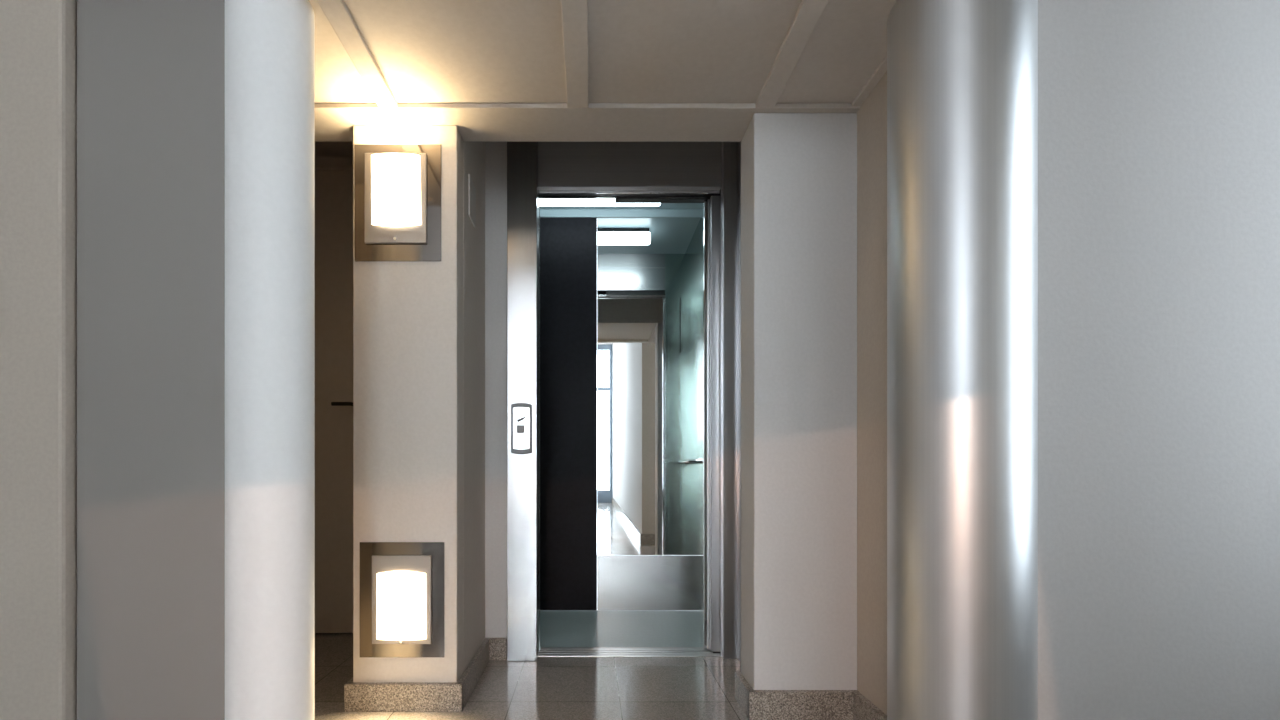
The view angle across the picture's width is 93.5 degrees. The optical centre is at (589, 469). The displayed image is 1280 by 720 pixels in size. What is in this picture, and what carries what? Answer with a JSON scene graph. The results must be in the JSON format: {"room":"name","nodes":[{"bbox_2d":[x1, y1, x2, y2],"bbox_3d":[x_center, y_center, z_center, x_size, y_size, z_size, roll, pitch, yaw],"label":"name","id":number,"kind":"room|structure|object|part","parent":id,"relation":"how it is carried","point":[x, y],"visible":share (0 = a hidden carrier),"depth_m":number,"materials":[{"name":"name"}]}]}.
{"room":"elevator lobby","nodes":[
{"label":"elevator lobby","id":0,"kind":"room"},
{"bbox_2d":[0,0,76,719],"bbox_3d":[-1.400,-0.196,1.580,1.000,2.092,0.160,0,0,0],"label":"wall","id":1,"kind":"structure","parent":0,"point":[38,38],"depth_m":1.50,"materials":[{"name":"beige paint"}]},
{"bbox_2d":[77,0,224,719],"bbox_3d":[-1.123,-0.199,1.558,0.385,2.086,0.045,0,0,0],"label":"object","id":2,"kind":"structure","parent":1,"relation":"in","point":[151,73],"depth_m":1.53,"materials":[{"name":"grey paint"}]},
{"bbox_2d":[225,0,314,719],"bbox_3d":[-0.851,-0.196,1.600,0.212,2.092,0.212,0,0,0],"label":"column","id":3,"kind":"structure","parent":0,"point":[270,44],"depth_m":1.51,"materials":[{"name":"white paint"}]},
{"bbox_2d":[315,142,352,156],"bbox_3d":[-1.320,-0.475,2.450,0.960,2.650,1.700,0,0,0],"label":"wall","id":4,"kind":"structure","parent":0,"point":[322,149],"depth_m":3.16,"materials":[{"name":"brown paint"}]},
{"bbox_2d":[315,170,352,632],"bbox_3d":[-1.183,-0.353,3.098,0.635,2.394,0.125,0,0,0],"label":"door","id":5,"kind":"structure","parent":4,"relation":"in","point":[333,188],"depth_m":3.10,"materials":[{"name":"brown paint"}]},
{"bbox_3d":[-1.258,-0.336,3.067,0.105,0.020,0.065,0,0,0],"label":"handle","id":6,"kind":"part","parent":5,"relation":"part of","materials":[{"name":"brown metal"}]},
{"bbox_2d":[315,157,352,169],"bbox_3d":[-1.205,-0.380,3.125,0.690,2.460,0.090,0,0,0],"label":"trim","id":7,"kind":"structure","parent":4,"relation":"attached to","point":[321,163],"depth_m":3.08,"materials":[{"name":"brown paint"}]},
{"bbox_2d":[353,125,484,681],"bbox_3d":[-0.657,-0.475,2.715,0.370,2.650,1.170,0,0,0],"label":"wall","id":8,"kind":"structure","parent":0,"point":[419,326],"depth_m":2.13,"materials":[{"name":"white paint"}]},
{"bbox_2d":[355,144,440,260],"bbox_3d":[-0.680,-0.947,2.112,0.307,0.413,0.036,0,0,0],"label":"wall lamp","id":9,"kind":"object","parent":8,"relation":"attached to","point":[398,186],"visible":1,"depth_m":2.11,"materials":[{"name":"white glass"}]},
{"bbox_3d":[-0.686,-0.959,2.119,0.218,0.318,0.010,0,0,0],"label":"lamp frame","id":10,"kind":"part","parent":9,"relation":"part of","materials":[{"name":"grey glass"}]},
{"bbox_2d":[371,153,420,226],"bbox_3d":[-0.681,-0.980,2.104,0.176,0.253,0.020,0,0,0],"label":"diffuser","id":11,"kind":"object","parent":9,"relation":"attached to","point":[395,177],"depth_m":2.10,"materials":[{"name":"white glass"}]},
{"bbox_2d":[360,542,444,656],"bbox_3d":[-0.666,0.460,2.112,0.300,0.408,0.036,0,0,0],"label":"wall lamp","id":12,"kind":"object","parent":8,"relation":"attached to","point":[402,584],"visible":1,"depth_m":2.11,"materials":[{"name":"white glass"}]},
{"bbox_2d":[377,571,425,639],"bbox_3d":[-0.663,0.474,2.104,0.175,0.241,0.020,0,0,0],"label":"diffuser","id":13,"kind":"object","parent":12,"relation":"attached to","point":[401,595],"depth_m":2.10,"materials":[{"name":"white glass"}]},
{"bbox_3d":[-0.665,0.458,2.119,0.210,0.312,0.010,0,0,0],"label":"lamp frame","id":14,"kind":"part","parent":12,"relation":"part of","materials":[{"name":"grey glass"}]},
{"bbox_2d":[344,638,506,711],"bbox_3d":[-0.618,0.802,2.604,0.492,0.096,0.992,0,0,0],"label":"baseboard","id":15,"kind":"structure","parent":8,"relation":"attached to","point":[358,696],"depth_m":2.11,"materials":[{"name":"stone"}]},
{"bbox_2d":[468,174,475,226],"bbox_3d":[-0.469,-1.070,2.390,0.007,0.160,0.120,0,0,0],"label":"plate","id":16,"kind":"object","parent":8,"relation":"attached to","point":[471,188],"visible":1,"depth_m":2.37,"materials":[{"name":"grey paint"}]},
{"bbox_2d":[485,142,506,637],"bbox_3d":[-0.386,-0.475,2.750,0.172,2.650,0.100,0,0,0],"label":"wall","id":17,"kind":"structure","parent":0,"point":[495,152],"depth_m":2.70,"materials":[{"name":"grey paint"}]},
{"bbox_2d":[507,142,740,661],"bbox_3d":[0.168,-0.430,2.766,1.074,2.680,0.212,0,0,0],"label":"doorway","id":18,"kind":"structure","parent":17,"relation":"in","point":[626,172],"depth_m":2.70,"materials":[{"name":"metal"}]},
{"bbox_2d":[511,403,531,453],"bbox_3d":[-0.303,-0.183,2.651,0.092,0.228,0.022,0,0,0],"label":"panel","id":19,"kind":"object","parent":18,"relation":"attached to","point":[521,413],"visible":1,"depth_m":2.64,"materials":[{"name":"grey plastic"}]},
{"bbox_2d":[539,195,703,651],"bbox_3d":[0.177,-0.345,3.267,1.085,2.510,0.787,0,0,0],"label":"car","id":20,"kind":"object","parent":18,"relation":"attached to","point":[621,288],"visible":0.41,"depth_m":3.62,"materials":[{"name":"silver metal"}]},
{"bbox_3d":[-0.146,-0.338,3.634,0.377,2.368,0.032,0,0,0],"label":"black panel","id":21,"kind":"part","parent":20,"relation":"part of","materials":[{"name":"laminate"}]},
{"bbox_2d":[540,199,660,205],"bbox_3d":[0.035,-1.518,3.333,0.719,0.101,0.045,0,0,0],"label":"ceiling light","id":22,"kind":"object","parent":20,"relation":"attached to","point":[543,202],"visible":0.1,"depth_m":3.31,"materials":[{"name":"white plastic"}]},
{"bbox_3d":[0.177,-1.546,3.620,1.025,0.048,0.020,0,0,0],"label":"cornice","id":23,"kind":"part","parent":20,"relation":"part of","materials":[{"name":"grey paint"}]},
{"bbox_2d":[597,218,702,554],"bbox_3d":[0.366,-0.504,3.635,0.647,2.036,0.030,0,0,0],"label":"mirror","id":24,"kind":"object","parent":20,"relation":"on","point":[650,270],"depth_m":3.62,"materials":[{"name":"silver metal"}]},
{"bbox_3d":[0.366,0.681,3.634,0.647,0.330,0.032,0,0,0],"label":"panel","id":25,"kind":"part","parent":20,"relation":"part of","materials":[{"name":"metal"}]},
{"bbox_3d":[0.651,-0.055,3.269,0.071,0.026,0.488,0,0,0],"label":"handrail","id":26,"kind":"part","parent":20,"relation":"part of","materials":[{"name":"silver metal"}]},
{"bbox_3d":[0.182,-1.289,2.799,0.836,0.022,0.055,0,0,0],"label":"track rail","id":27,"kind":"part","parent":18,"relation":"part of","materials":[{"name":"silver metal"}]},
{"bbox_3d":[0.227,0.878,2.804,0.926,0.063,0.137,0,0,0],"label":"sill","id":28,"kind":"part","parent":18,"relation":"part of","materials":[{"name":"silver metal"}]},
{"bbox_3d":[0.182,-1.530,2.752,0.836,0.480,0.035,0,0,0],"label":"header panel","id":29,"kind":"part","parent":18,"relation":"part of","materials":[{"name":"metal"}]},
{"bbox_2d":[704,196,720,652],"bbox_3d":[0.618,-0.211,2.822,0.164,2.117,0.092,0,0,0],"label":"sliding door","id":30,"kind":"structure","parent":18,"relation":"attached to","point":[712,206],"depth_m":2.78,"materials":[{"name":"silver metal"}]},
{"bbox_3d":[0.626,-0.214,2.823,0.148,2.112,0.022,0,0,0],"label":"door","id":31,"kind":"part","parent":30,"relation":"part of","materials":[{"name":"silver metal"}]},
{"bbox_3d":[0.630,-0.214,2.787,0.140,2.112,0.022,0,0,0],"label":"door","id":32,"kind":"part","parent":30,"relation":"part of","materials":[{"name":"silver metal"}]},
{"bbox_2d":[315,633,748,719],"bbox_3d":[0.000,0.910,-2.650,4.800,0.120,11.900,0,0,0],"label":"floor","id":33,"kind":"structure","parent":0,"point":[548,687],"depth_m":2.35,"materials":[{"name":"tile"}]},
{"bbox_2d":[308,0,896,141],"bbox_3d":[0.200,-1.337,1.850,4.000,0.225,0.780,0,0,0],"label":"ceiling","id":34,"kind":"structure","parent":0,"point":[492,70],"depth_m":1.84,"materials":[{"name":"paint"}]},
{"bbox_2d":[741,113,856,689],"bbox_3d":[0.756,-0.475,2.478,0.388,2.650,0.844,0,0,0],"label":"wall","id":35,"kind":"structure","parent":0,"point":[799,170],"depth_m":2.06,"materials":[{"name":"grey paint"}]},
{"bbox_2d":[735,672,886,719],"bbox_3d":[0.756,0.802,2.030,0.598,0.096,0.263,0,0,39],"label":"baseboard","id":36,"kind":"structure","parent":35,"relation":"attached to","point":[756,704],"depth_m":2.03,"materials":[{"name":"stone"}]},
{"bbox_2d":[857,71,886,714],"bbox_3d":[1.008,-0.201,1.860,0.185,2.102,0.480,0,0,0],"label":"wall","id":37,"kind":"structure","parent":0,"point":[872,114],"depth_m":1.94,"materials":[{"name":"beige paint"}]},
{"bbox_2d":[887,0,1037,719],"bbox_3d":[0.982,-0.196,1.600,0.340,2.092,0.340,0,0,0],"label":"column","id":38,"kind":"structure","parent":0,"point":[962,75],"depth_m":1.46,"materials":[{"name":"metal"}]},
{"bbox_2d":[1038,0,1279,719],"bbox_3d":[1.690,-0.196,1.560,1.220,2.092,0.120,0,0,0],"label":"wall","id":39,"kind":"structure","parent":0,"point":[1159,120],"depth_m":1.50,"materials":[{"name":"grey paint"}]}
]}

